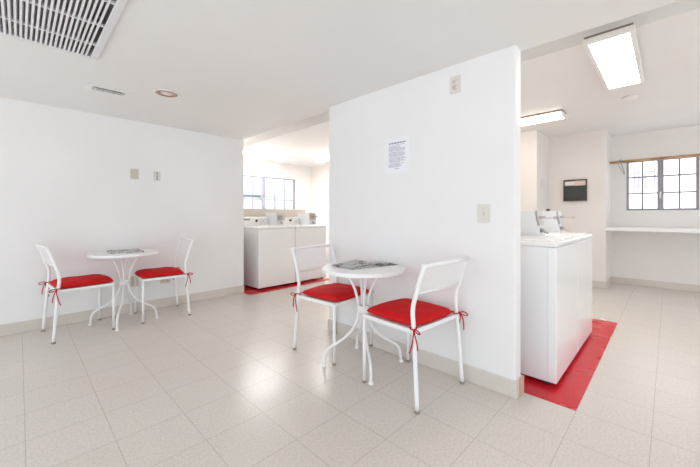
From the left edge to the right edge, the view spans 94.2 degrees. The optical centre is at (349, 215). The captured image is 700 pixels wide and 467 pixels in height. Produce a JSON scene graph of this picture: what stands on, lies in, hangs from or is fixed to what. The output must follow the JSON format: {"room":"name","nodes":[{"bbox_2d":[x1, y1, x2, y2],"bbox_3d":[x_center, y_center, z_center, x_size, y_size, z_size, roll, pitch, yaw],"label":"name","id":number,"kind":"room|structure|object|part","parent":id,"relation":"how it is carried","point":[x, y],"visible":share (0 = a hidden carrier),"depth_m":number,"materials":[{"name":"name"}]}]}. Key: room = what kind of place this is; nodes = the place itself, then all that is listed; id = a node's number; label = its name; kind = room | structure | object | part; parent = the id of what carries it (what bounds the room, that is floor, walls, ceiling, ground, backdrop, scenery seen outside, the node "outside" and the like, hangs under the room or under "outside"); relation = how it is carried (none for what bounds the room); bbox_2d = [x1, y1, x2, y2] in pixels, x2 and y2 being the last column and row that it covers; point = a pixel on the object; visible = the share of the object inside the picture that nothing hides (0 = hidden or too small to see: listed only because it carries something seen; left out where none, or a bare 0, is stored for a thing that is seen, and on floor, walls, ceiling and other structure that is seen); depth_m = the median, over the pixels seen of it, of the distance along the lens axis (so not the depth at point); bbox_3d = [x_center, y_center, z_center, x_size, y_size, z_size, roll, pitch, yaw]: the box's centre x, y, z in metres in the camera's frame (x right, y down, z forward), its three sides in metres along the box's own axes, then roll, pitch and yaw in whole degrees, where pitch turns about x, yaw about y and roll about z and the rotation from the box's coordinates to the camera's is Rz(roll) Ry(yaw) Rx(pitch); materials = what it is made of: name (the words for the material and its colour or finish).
{"room":"laundry","nodes":[
{"label":"laundry","id":0,"kind":"room"},
{"bbox_2d":[0,97,243,324],"bbox_3d":[-3.417,-0.200,2.657,0.100,2.560,5.405,0,0,44],"label":"wall","id":1,"kind":"structure","parent":0,"point":[67,188],"depth_m":3.43,"materials":[{"name":"white paint"}]},
{"bbox_2d":[0,285,243,336],"bbox_3d":[-3.377,1.028,2.621,0.009,0.105,5.410,0,0,44],"label":"baseboard","id":2,"kind":"structure","parent":1,"relation":"attached to","point":[35,324],"depth_m":3.43,"materials":[{"name":"beige plastic"}]},
{"bbox_2d":[130,169,138,178],"bbox_3d":[-2.399,-0.460,3.619,0.006,0.112,0.078,0,0,44],"label":"blank wall plate","id":3,"kind":"object","parent":1,"relation":"attached to","point":[134,173],"visible":1,"depth_m":3.62,"materials":[{"name":"beige plastic"}]},
{"bbox_2d":[131,276,137,286],"bbox_3d":[-2.398,0.735,3.617,0.009,0.115,0.072,0,0,44],"label":"wall outlet","id":4,"kind":"object","parent":1,"relation":"attached to","point":[132,277],"visible":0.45,"depth_m":3.61,"materials":[{"name":"beige plastic"}]},
{"bbox_2d":[154,171,159,180],"bbox_3d":[-2.242,-0.455,3.777,0.007,0.112,0.070,0,0,44],"label":"phone jack","id":5,"kind":"object","parent":1,"relation":"attached to","point":[156,173],"visible":1,"depth_m":3.77,"materials":[{"name":"white plastic"}]},
{"bbox_2d":[160,279,169,283],"bbox_3d":[-2.180,0.765,3.838,0.009,0.068,0.105,0,0,44],"label":"wall outlet","id":6,"kind":"object","parent":1,"relation":"attached to","point":[163,280],"visible":0.77,"depth_m":3.84,"materials":[{"name":"beige plastic"}]},
{"bbox_2d":[244,208,305,216],"bbox_3d":[-1.435,0.485,5.594,0.155,1.190,1.565,0,0,44],"label":"wall","id":7,"kind":"structure","parent":0,"point":[247,212],"depth_m":5.56,"materials":[{"name":"beige paint"}]},
{"bbox_2d":[244,158,310,212],"bbox_3d":[-2.143,-0.170,7.467,0.120,2.500,3.245,0,0,44],"label":"wall","id":8,"kind":"structure","parent":0,"point":[301,175],"depth_m":8.08,"materials":[{"name":"white paint"}]},
{"bbox_2d":[0,0,680,138],"bbox_3d":[-0.778,-1.217,0.028,7.550,0.526,5.350,0,0,44],"label":"ceiling","id":9,"kind":"structure","parent":0,"point":[239,69],"depth_m":2.03,"materials":[{"name":"paint"}]},
{"bbox_2d":[0,0,127,60],"bbox_3d":[-1.597,-1.174,1.508,1.007,0.322,0.807,1,1,44],"label":"ceiling vent","id":10,"kind":"object","parent":9,"relation":"in","point":[86,26],"visible":1,"depth_m":1.80,"materials":[{"name":"white metal"}]},
{"bbox_2d":[85,83,131,97],"bbox_3d":[-2.009,-1.030,2.707,0.150,0.020,0.300,1,1,44],"label":"ceiling vent","id":11,"kind":"object","parent":9,"relation":"in","point":[88,86],"visible":1,"depth_m":2.69,"materials":[{"name":"white metal"}]},
{"bbox_3d":[-2.009,-1.032,2.707,0.088,0.014,0.216,1,1,44],"label":"vane panel","id":12,"kind":"part","parent":11,"relation":"part of","materials":[{"name":"paint"}]},
{"bbox_2d":[153,89,180,97],"bbox_3d":[-1.553,-1.029,2.758,0.208,0.014,0.208,1,1,44],"label":"recessed light","id":13,"kind":"object","parent":9,"relation":"in","point":[160,92],"visible":1,"depth_m":2.75,"materials":[{"name":"white metal"}]},
{"bbox_3d":[-1.553,-1.028,2.758,0.096,0.013,0.096,1,1,44],"label":"bulb","id":14,"kind":"part","parent":13,"relation":"part of","materials":[{"name":"beige glass"}]},
{"bbox_2d":[0,260,699,466],"bbox_3d":[-0.041,1.130,2.528,10.000,0.100,9.950,0,0,44],"label":"floor","id":15,"kind":"structure","parent":0,"point":[224,383],"depth_m":1.90,"materials":[{"name":"beige tile"}]},
{"bbox_2d":[36,244,114,343],"bbox_3d":[-2.550,0.670,3.031,0.506,0.820,0.510,0,0,39],"label":"cafe chair","id":16,"kind":"object","parent":15,"relation":"on","point":[59,285],"visible":0.99,"depth_m":2.95,"materials":[{"name":"white metal"}]},
{"bbox_3d":[-2.700,0.273,2.844,0.470,0.026,0.031,0,0,39],"label":"rail","id":17,"kind":"part","parent":16,"relation":"part of","materials":[{"name":"white metal"}]},
{"bbox_3d":[-2.850,0.669,3.021,0.037,0.800,0.103,0,0,39],"label":"leg","id":18,"kind":"part","parent":16,"relation":"part of","materials":[{"name":"white metal"}]},
{"bbox_3d":[-2.682,0.355,2.868,0.439,0.157,0.056,0,0,39],"label":"backrest","id":19,"kind":"part","parent":16,"relation":"part of","materials":[{"name":"white metal"}]},
{"bbox_3d":[-2.496,0.669,2.735,0.037,0.800,0.103,0,0,39],"label":"leg","id":20,"kind":"part","parent":16,"relation":"part of","materials":[{"name":"white metal"}]},
{"bbox_3d":[-2.529,0.649,3.057,0.462,0.025,0.411,0,0,39],"label":"seat frame","id":21,"kind":"part","parent":16,"relation":"part of","materials":[{"name":"white metal"}]},
{"bbox_2d":[50,274,113,287],"bbox_3d":[-2.522,0.608,3.064,0.428,0.056,0.424,0,0,39],"label":"cushion","id":22,"kind":"object","parent":16,"relation":"on","point":[92,280],"depth_m":2.97,"materials":[{"name":"red fabric"}]},
{"bbox_3d":[-2.529,0.643,3.057,0.428,0.005,0.377,0,0,39],"label":"seat","id":23,"kind":"part","parent":16,"relation":"part of","materials":[{"name":"white metal"}]},
{"bbox_3d":[-2.578,0.860,3.349,0.023,0.416,0.023,0,0,39],"label":"leg","id":24,"kind":"part","parent":16,"relation":"part of","materials":[{"name":"white metal"}]},
{"bbox_3d":[-2.232,0.860,3.070,0.023,0.416,0.023,0,0,39],"label":"leg","id":25,"kind":"part","parent":16,"relation":"part of","materials":[{"name":"white metal"}]},
{"bbox_2d":[87,249,158,330],"bbox_3d":[-2.289,0.727,3.300,0.596,0.706,0.596,0,0,44],"label":"bistro table","id":26,"kind":"object","parent":15,"relation":"on","point":[125,281],"visible":0.96,"depth_m":3.25,"materials":[{"name":"white metal"}]},
{"bbox_3d":[-2.435,0.726,3.239,0.270,0.685,0.019,0,0,-23],"label":"leg","id":27,"kind":"part","parent":26,"relation":"part of","materials":[{"name":"white metal"}]},
{"bbox_3d":[-2.228,0.726,3.154,0.019,0.685,0.270,0,0,-23],"label":"leg","id":28,"kind":"part","parent":26,"relation":"part of","materials":[{"name":"white metal"}]},
{"bbox_2d":[107,249,143,253],"bbox_3d":[-2.299,0.365,3.325,0.285,0.017,0.310,0,0,-42],"label":"magazine","id":29,"kind":"object","parent":26,"relation":"on","point":[122,250],"visible":1,"depth_m":3.26,"materials":[{"name":"white paper"}]},
{"bbox_3d":[-2.349,0.726,3.446,0.019,0.685,0.270,0,0,-23],"label":"leg","id":30,"kind":"part","parent":26,"relation":"part of","materials":[{"name":"white metal"}]},
{"bbox_3d":[-2.142,0.726,3.361,0.270,0.685,0.019,0,0,-23],"label":"leg","id":31,"kind":"part","parent":26,"relation":"part of","materials":[{"name":"white metal"}]},
{"bbox_2d":[134,237,194,323],"bbox_3d":[-2.039,0.670,3.559,0.510,0.820,0.506,0,0,-42],"label":"cafe chair","id":32,"kind":"object","parent":15,"relation":"on","point":[161,273],"visible":1,"depth_m":3.50,"materials":[{"name":"white metal"}]},
{"bbox_3d":[-2.359,0.860,3.570,0.023,0.416,0.023,0,0,-42],"label":"leg","id":33,"kind":"part","parent":32,"relation":"part of","materials":[{"name":"white metal"}]},
{"bbox_3d":[-2.062,0.860,3.240,0.023,0.416,0.023,0,0,-42],"label":"leg","id":34,"kind":"part","parent":32,"relation":"part of","materials":[{"name":"white metal"}]},
{"bbox_2d":[135,267,182,277],"bbox_3d":[-2.072,0.608,3.530,0.424,0.056,0.428,0,0,-42],"label":"cushion","id":35,"kind":"object","parent":32,"relation":"on","point":[162,272],"depth_m":3.42,"materials":[{"name":"red fabric"}]},
{"bbox_3d":[-2.065,0.649,3.536,0.411,0.025,0.462,0,0,-42],"label":"seat frame","id":36,"kind":"part","parent":32,"relation":"part of","materials":[{"name":"white metal"}]},
{"bbox_3d":[-2.065,0.643,3.536,0.377,0.005,0.428,0,0,-42],"label":"seat","id":37,"kind":"part","parent":32,"relation":"part of","materials":[{"name":"white metal"}]},
{"bbox_3d":[-2.046,0.669,3.860,0.103,0.800,0.037,0,0,-42],"label":"leg","id":38,"kind":"part","parent":32,"relation":"part of","materials":[{"name":"white metal"}]},
{"bbox_3d":[-1.884,0.355,3.699,0.056,0.157,0.439,0,0,-42],"label":"backrest","id":39,"kind":"part","parent":32,"relation":"part of","materials":[{"name":"white metal"}]},
{"bbox_3d":[-1.861,0.273,3.719,0.031,0.026,0.470,0,0,-42],"label":"rail","id":40,"kind":"part","parent":32,"relation":"part of","materials":[{"name":"white metal"}]},
{"bbox_3d":[-1.741,0.669,3.521,0.103,0.800,0.037,0,0,-42],"label":"leg","id":41,"kind":"part","parent":32,"relation":"part of","materials":[{"name":"white metal"}]},
{"bbox_2d":[243,277,328,294],"bbox_3d":[-1.143,1.079,5.249,0.915,0.002,1.510,0,0,44],"label":"floor mat","id":42,"kind":"object","parent":15,"relation":"on","point":[249,290],"depth_m":4.85,"materials":[{"name":"red plastic"}]},
{"bbox_2d":[244,213,294,289],"bbox_3d":[-1.317,0.520,5.100,0.664,1.115,0.640,0,0,44],"label":"washing machine","id":43,"kind":"object","parent":42,"relation":"on","point":[268,257],"visible":0.89,"depth_m":4.86,"materials":[{"name":"white metal"}]},
{"bbox_3d":[-1.239,0.166,5.023,0.365,0.012,0.540,0,0,44],"label":"lid","id":44,"kind":"part","parent":43,"relation":"part of","materials":[{"name":"white metal"}]},
{"bbox_3d":[-1.101,0.627,4.888,0.050,0.846,0.636,0,0,44],"label":"panel","id":45,"kind":"part","parent":43,"relation":"part of","materials":[{"name":"white metal"}]},
{"bbox_3d":[-1.099,0.021,5.177,0.028,0.115,0.133,0,0,44],"label":"coin plate","id":46,"kind":"part","parent":43,"relation":"part of","materials":[{"name":"silver metal"}]},
{"bbox_2d":[285,213,325,282],"bbox_3d":[-0.866,0.520,5.561,0.664,1.115,0.640,0,0,44],"label":"washing machine","id":47,"kind":"object","parent":42,"relation":"on","point":[307,232],"visible":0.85,"depth_m":5.38,"materials":[{"name":"white metal"}]},
{"bbox_3d":[-0.649,0.975,5.348,0.050,0.151,0.636,0,0,44],"label":"kick panel","id":48,"kind":"part","parent":47,"relation":"part of","materials":[{"name":"white metal"}]},
{"bbox_3d":[-0.649,0.550,5.348,0.050,0.690,0.636,0,0,44],"label":"panel","id":49,"kind":"part","parent":47,"relation":"part of","materials":[{"name":"white metal"}]},
{"bbox_3d":[-0.648,0.021,5.637,0.028,0.115,0.133,0,0,44],"label":"coin plate","id":50,"kind":"part","parent":47,"relation":"part of","materials":[{"name":"silver metal"}]},
{"bbox_2d":[290,244,372,365],"bbox_3d":[-0.144,0.670,2.666,0.510,0.820,0.506,0,0,40],"label":"cafe chair","id":51,"kind":"object","parent":15,"relation":"on","point":[335,294],"visible":0.91,"depth_m":2.60,"materials":[{"name":"white metal"}]},
{"bbox_3d":[-0.442,0.669,2.620,0.103,0.800,0.037,0,0,40],"label":"leg","id":52,"kind":"part","parent":51,"relation":"part of","materials":[{"name":"white metal"}]},
{"bbox_3d":[-0.327,0.273,2.821,0.031,0.026,0.470,0,0,40],"label":"rail","id":53,"kind":"part","parent":51,"relation":"part of","materials":[{"name":"white metal"}]},
{"bbox_3d":[-0.284,0.435,2.784,0.018,0.014,0.444,0,0,40],"label":"rail","id":54,"kind":"part","parent":51,"relation":"part of","materials":[{"name":"white metal"}]},
{"bbox_3d":[-0.304,0.355,2.802,0.056,0.157,0.439,0,0,40],"label":"backrest","id":55,"kind":"part","parent":51,"relation":"part of","materials":[{"name":"white metal"}]},
{"bbox_3d":[-0.146,0.669,2.966,0.103,0.800,0.037,0,0,40],"label":"leg","id":56,"kind":"part","parent":51,"relation":"part of","materials":[{"name":"white metal"}]},
{"bbox_3d":[-0.119,0.643,2.644,0.377,0.005,0.428,0,0,40],"label":"seat","id":57,"kind":"part","parent":51,"relation":"part of","materials":[{"name":"white metal"}]},
{"bbox_3d":[-0.113,0.860,2.347,0.023,0.416,0.023,0,0,40],"label":"leg","id":58,"kind":"part","parent":51,"relation":"part of","materials":[{"name":"white metal"}]},
{"bbox_3d":[-0.119,0.649,2.644,0.411,0.025,0.462,0,0,40],"label":"seat frame","id":59,"kind":"part","parent":51,"relation":"part of","materials":[{"name":"white metal"}]},
{"bbox_2d":[303,283,368,300],"bbox_3d":[-0.111,0.608,2.638,0.424,0.056,0.428,0,0,40],"label":"cushion","id":60,"kind":"object","parent":51,"relation":"on","point":[334,291],"depth_m":2.52,"materials":[{"name":"red fabric"}]},
{"bbox_3d":[0.175,0.860,2.685,0.023,0.416,0.023,0,0,40],"label":"leg","id":61,"kind":"part","parent":51,"relation":"part of","materials":[{"name":"white metal"}]},
{"bbox_2d":[322,261,404,384],"bbox_3d":[0.095,0.727,2.361,0.596,0.706,0.596,0,0,-31],"label":"bistro table","id":62,"kind":"object","parent":15,"relation":"on","point":[392,270],"visible":0.91,"depth_m":2.31,"materials":[{"name":"white metal"}]},
{"bbox_3d":[-0.062,0.726,2.339,0.270,0.685,0.019,0,0,-8],"label":"leg","id":63,"kind":"part","parent":62,"relation":"part of","materials":[{"name":"white metal"}]},
{"bbox_3d":[0.073,0.726,2.518,0.019,0.685,0.270,0,0,-8],"label":"leg","id":64,"kind":"part","parent":62,"relation":"part of","materials":[{"name":"white metal"}]},
{"bbox_2d":[331,260,396,269],"bbox_3d":[0.104,0.360,2.410,0.303,0.027,0.414,0,0,44],"label":"newspaper","id":65,"kind":"object","parent":62,"relation":"on","point":[353,264],"visible":1,"depth_m":2.38,"materials":[{"name":"white paper"}]},
{"bbox_3d":[0.117,0.726,2.204,0.019,0.685,0.270,0,0,-8],"label":"leg","id":66,"kind":"part","parent":62,"relation":"part of","materials":[{"name":"white metal"}]},
{"bbox_3d":[0.252,0.726,2.383,0.270,0.685,0.019,0,0,-8],"label":"leg","id":67,"kind":"part","parent":62,"relation":"part of","materials":[{"name":"white metal"}]},
{"bbox_2d":[362,257,469,414],"bbox_3d":[0.413,0.670,2.078,0.511,0.820,0.510,0,0,-42],"label":"cafe chair","id":68,"kind":"object","parent":15,"relation":"on","point":[413,316],"visible":1,"depth_m":1.97,"materials":[{"name":"white metal"}]},
{"bbox_3d":[0.092,0.860,2.102,0.023,0.416,0.023,0,0,-42],"label":"leg","id":69,"kind":"part","parent":68,"relation":"part of","materials":[{"name":"white metal"}]},
{"bbox_3d":[0.428,0.860,2.399,0.023,0.416,0.023,0,0,-42],"label":"leg","id":70,"kind":"part","parent":68,"relation":"part of","materials":[{"name":"white metal"}]},
{"bbox_2d":[367,298,451,325],"bbox_3d":[0.384,0.608,2.110,0.432,0.056,0.424,0,0,-42],"label":"cushion","id":71,"kind":"object","parent":68,"relation":"on","point":[396,312],"depth_m":2.00,"materials":[{"name":"red fabric"}]},
{"bbox_3d":[0.391,0.649,2.103,0.467,0.025,0.411,0,0,-42],"label":"seat frame","id":72,"kind":"part","parent":68,"relation":"part of","materials":[{"name":"white metal"}]},
{"bbox_3d":[0.391,0.643,2.103,0.432,0.005,0.377,0,0,-42],"label":"seat","id":73,"kind":"part","parent":68,"relation":"part of","materials":[{"name":"white metal"}]},
{"bbox_3d":[0.371,0.669,1.778,0.038,0.800,0.103,0,0,-42],"label":"leg","id":74,"kind":"part","parent":68,"relation":"part of","materials":[{"name":"white metal"}]},
{"bbox_3d":[0.534,0.435,1.941,0.449,0.014,0.018,0,0,-42],"label":"rail","id":75,"kind":"part","parent":68,"relation":"part of","materials":[{"name":"white metal"}]},
{"bbox_3d":[0.552,0.355,1.921,0.443,0.157,0.056,0,0,-42],"label":"backrest","id":76,"kind":"part","parent":68,"relation":"part of","materials":[{"name":"white metal"}]},
{"bbox_3d":[0.572,0.273,1.898,0.474,0.026,0.031,0,0,-42],"label":"rail","id":77,"kind":"part","parent":68,"relation":"part of","materials":[{"name":"white metal"}]},
{"bbox_3d":[0.716,0.669,2.083,0.038,0.800,0.103,0,0,-42],"label":"leg","id":78,"kind":"part","parent":68,"relation":"part of","materials":[{"name":"white metal"}]},
{"bbox_2d":[520,318,617,410],"bbox_3d":[1.649,1.079,2.834,0.884,0.002,2.045,0,0,44],"label":"floor mat","id":79,"kind":"object","parent":15,"relation":"on","point":[569,391],"depth_m":2.17,"materials":[{"name":"red plastic"}]},
{"bbox_2d":[520,211,577,383],"bbox_3d":[1.273,0.520,2.475,0.664,1.115,0.653,0,0,44],"label":"washing machine","id":80,"kind":"object","parent":79,"relation":"on","point":[548,264],"visible":0.54,"depth_m":2.12,"materials":[{"name":"white metal"}]},
{"bbox_3d":[1.494,0.021,2.555,0.028,0.115,0.136,0,0,44],"label":"coin plate","id":81,"kind":"part","parent":80,"relation":"part of","materials":[{"name":"silver metal"}]},
{"bbox_3d":[1.352,0.166,2.398,0.365,0.012,0.551,0,0,44],"label":"lid","id":82,"kind":"part","parent":80,"relation":"part of","materials":[{"name":"white metal"}]},
{"bbox_3d":[1.490,0.627,2.263,0.050,0.846,0.649,0,0,44],"label":"panel","id":83,"kind":"part","parent":80,"relation":"part of","materials":[{"name":"white metal"}]},
{"bbox_2d":[542,211,592,351],"bbox_3d":[1.736,0.520,2.946,0.664,1.115,0.653,0,0,44],"label":"washing machine","id":84,"kind":"object","parent":79,"relation":"on","point":[584,243],"visible":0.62,"depth_m":2.73,"materials":[{"name":"white metal"}]},
{"bbox_3d":[1.957,0.021,3.026,0.028,0.115,0.136,0,0,44],"label":"coin plate","id":85,"kind":"part","parent":84,"relation":"part of","materials":[{"name":"silver metal"}]},
{"bbox_3d":[1.815,0.166,2.869,0.365,0.012,0.551,0,0,44],"label":"lid","id":86,"kind":"part","parent":84,"relation":"part of","materials":[{"name":"white metal"}]},
{"bbox_3d":[1.952,0.627,2.734,0.050,0.846,0.649,0,0,44],"label":"panel","id":87,"kind":"part","parent":84,"relation":"part of","materials":[{"name":"white metal"}]},
{"bbox_2d":[329,45,519,379],"bbox_3d":[0.422,0.028,2.529,1.651,2.105,0.100,0,0,44],"label":"wall partition","id":88,"kind":"structure","parent":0,"point":[464,145],"depth_m":2.25,"materials":[{"name":"white paint"}]},
{"bbox_2d":[386,135,408,174],"bbox_3d":[0.363,-0.463,2.514,0.216,0.280,0.003,0,0,44],"label":"notice","id":89,"kind":"object","parent":88,"relation":"attached to","point":[397,149],"visible":1,"depth_m":2.51,"materials":[{"name":"white paper"}]},
{"bbox_2d":[328,318,522,398],"bbox_3d":[0.421,1.028,2.527,1.667,0.105,0.115,0,0,44],"label":"baseboard","id":90,"kind":"structure","parent":88,"relation":"attached to","point":[494,382],"depth_m":2.22,"materials":[{"name":"beige plastic"}]},
{"bbox_2d":[450,75,459,94],"bbox_3d":[0.704,-0.875,2.175,0.072,0.115,0.009,0,0,44],"label":"wall outlet","id":91,"kind":"object","parent":88,"relation":"attached to","point":[454,81],"visible":1,"depth_m":2.17,"materials":[{"name":"beige plastic"}]},
{"bbox_2d":[478,204,489,222],"bbox_3d":[0.837,-0.011,2.039,0.078,0.118,0.016,0,0,44],"label":"light switch","id":92,"kind":"object","parent":88,"relation":"attached to","point":[483,209],"visible":1,"depth_m":2.04,"materials":[{"name":"beige plastic"}]},
{"bbox_2d":[519,375,523,396],"bbox_3d":[1.034,1.027,1.957,0.006,0.104,0.072,0,0,44],"label":"trim","id":93,"kind":"structure","parent":88,"relation":"attached to","point":[521,380],"depth_m":1.95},
{"bbox_2d":[311,130,548,254],"bbox_3d":[1.099,-0.090,6.894,5.310,2.340,0.680,0,0,44],"label":"wall","id":94,"kind":"structure","parent":0,"point":[534,145],"depth_m":4.95,"materials":[{"name":"paint"}]},
{"bbox_2d":[244,0,699,166],"bbox_3d":[1.815,-1.390,4.419,10.000,0.260,4.650,0,0,44],"label":"ceiling","id":95,"kind":"structure","parent":0,"point":[557,74],"depth_m":3.36,"materials":[{"name":"paint"}]},
{"bbox_2d":[244,149,286,159],"bbox_3d":[-1.850,-1.224,6.538,0.246,0.070,1.220,0,0,44],"label":"fluorescent light","id":96,"kind":"object","parent":95,"relation":"attached to","point":[246,152],"visible":0.57,"depth_m":6.58,"materials":[{"name":"white plastic"}]},
{"bbox_2d":[314,155,328,161],"bbox_3d":[-0.261,-1.224,6.729,1.200,0.070,0.246,0,0,44],"label":"fluorescent light","id":97,"kind":"object","parent":95,"relation":"attached to","point":[325,157],"visible":0.43,"depth_m":6.94,"materials":[{"name":"white plastic"}]},
{"bbox_2d":[315,156,328,160],"bbox_3d":[-0.261,-1.213,6.729,1.172,0.042,0.240,0,0,44],"label":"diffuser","id":98,"kind":"object","parent":97,"relation":"attached to","point":[321,158],"depth_m":6.94,"materials":[{"name":"white"}]},
{"bbox_2d":[520,109,566,125],"bbox_3d":[2.159,-1.224,4.355,1.220,0.070,0.246,0,0,44],"label":"fluorescent light","id":99,"kind":"object","parent":95,"relation":"attached to","point":[556,114],"visible":0.43,"depth_m":4.03,"materials":[{"name":"white plastic"}]},
{"bbox_2d":[583,23,644,90],"bbox_3d":[2.169,-1.234,2.635,0.280,0.052,1.200,0,0,44],"label":"fluorescent light","id":100,"kind":"object","parent":95,"relation":"attached to","point":[614,54],"visible":1,"depth_m":2.48,"materials":[{"name":"white plastic"}]},
{"bbox_2d":[589,33,639,88],"bbox_3d":[2.169,-1.221,2.635,0.220,0.018,1.120,0,0,44],"label":"diffuser","id":101,"kind":"object","parent":100,"relation":"attached to","point":[615,59],"depth_m":2.54,"materials":[{"name":"white plastic"}]},
{"bbox_2d":[622,95,638,100],"bbox_3d":[2.983,-1.245,3.462,0.136,0.030,0.136,0,0,44],"label":"smoke detector","id":102,"kind":"object","parent":95,"relation":"attached to","point":[630,97],"visible":1,"depth_m":3.43,"materials":[{"name":"white plastic"}]},
{"bbox_2d":[549,129,610,281],"bbox_3d":[3.716,-0.090,5.321,0.830,2.340,0.740,0,0,44],"label":"wall","id":103,"kind":"structure","parent":0,"point":[587,155],"depth_m":4.94,"materials":[{"name":"paint"}]},
{"bbox_2d":[563,179,586,200],"bbox_3d":[3.466,-0.385,5.008,0.300,0.330,0.054,0,0,44],"label":"notice board","id":104,"kind":"object","parent":103,"relation":"attached to","point":[573,190],"visible":1,"depth_m":5.01,"materials":[{"name":"black"}]},
{"bbox_2d":[563,199,586,200],"bbox_3d":[3.466,-0.230,5.008,0.300,0.020,0.054,0,0,44],"label":"tray","id":105,"kind":"object","parent":104,"relation":"on","point":[563,199],"depth_m":5.00,"materials":[{"name":"grey metal"}]},
{"bbox_2d":[592,276,611,288],"bbox_3d":[3.710,1.028,5.236,0.739,0.105,0.629,0,0,44],"label":"board","id":106,"kind":"object","parent":103,"relation":"attached to","point":[596,284],"visible":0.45,"depth_m":4.83,"materials":[{"name":"beige plastic"}]},
{"bbox_2d":[610,153,699,163],"bbox_3d":[5.421,-0.817,3.717,3.849,0.042,0.041,0,0,44],"label":"clothes rod","id":107,"kind":"object","parent":103,"relation":"attached to","point":[698,154],"visible":1,"depth_m":4.67,"materials":[{"name":"brown wood"}]},
{"bbox_2d":[617,159,624,174],"bbox_3d":[4.144,-0.741,4.952,0.091,0.249,0.076,0,0,-21],"label":"hook","id":108,"kind":"object","parent":107,"relation":"hanging from","point":[619,159],"visible":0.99,"depth_m":4.94,"materials":[{"name":"white metal"}]},
{"bbox_2d":[611,125,699,284],"bbox_3d":[5.607,-0.090,3.899,3.860,2.340,0.120,0,0,44],"label":"wall","id":109,"kind":"structure","parent":0,"point":[655,256],"depth_m":4.86,"materials":[{"name":"paint"}]},
{"bbox_2d":[606,226,699,232],"bbox_3d":[5.344,0.203,3.631,3.860,0.049,0.630,0,0,44],"label":"countertop","id":110,"kind":"structure","parent":109,"relation":"attached to","point":[612,228],"depth_m":4.42,"materials":[{"name":"white laminate"}]},
{"bbox_2d":[612,276,699,292],"bbox_3d":[5.565,1.028,3.850,3.851,0.105,0.009,0,0,44],"label":"baseboard","id":111,"kind":"structure","parent":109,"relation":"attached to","point":[620,280],"depth_m":4.82,"materials":[{"name":"beige plastic"}]},
{"bbox_2d":[627,157,698,209],"bbox_3d":[4.614,-0.460,4.826,0.775,0.770,0.087,0,0,44],"label":"window","id":112,"kind":"structure","parent":109,"relation":"attached to","point":[660,175],"depth_m":4.80,"materials":[{"name":"grey metal"}]},
{"label":"outside","id":113,"kind":"structure","parent":0,"visible":0},
{"bbox_2d":[244,175,294,208],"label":"window","id":114,"kind":"structure","parent":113,"point":[257,182],"depth_m":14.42,"materials":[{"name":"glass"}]},
{"bbox_3d":[-3.686,-0.095,14.232,0.199,1.550,0.350,0,0,44],"label":"post","id":115,"kind":"part","parent":114,"relation":"part of","materials":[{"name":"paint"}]},
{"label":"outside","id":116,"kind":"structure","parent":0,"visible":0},
{"bbox_2d":[629,158,695,208],"bbox_3d":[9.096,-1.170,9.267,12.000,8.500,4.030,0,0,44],"label":"window pane","id":117,"kind":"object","parent":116,"point":[688,165],"visible":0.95,"depth_m":7.88,"materials":[{"name":"glass"}]},
{"bbox_3d":[7.467,-0.890,8.078,0.131,0.370,0.010,0,0,44],"label":"facade pane","id":118,"kind":"part","parent":117,"relation":"part of","materials":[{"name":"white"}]}
]}

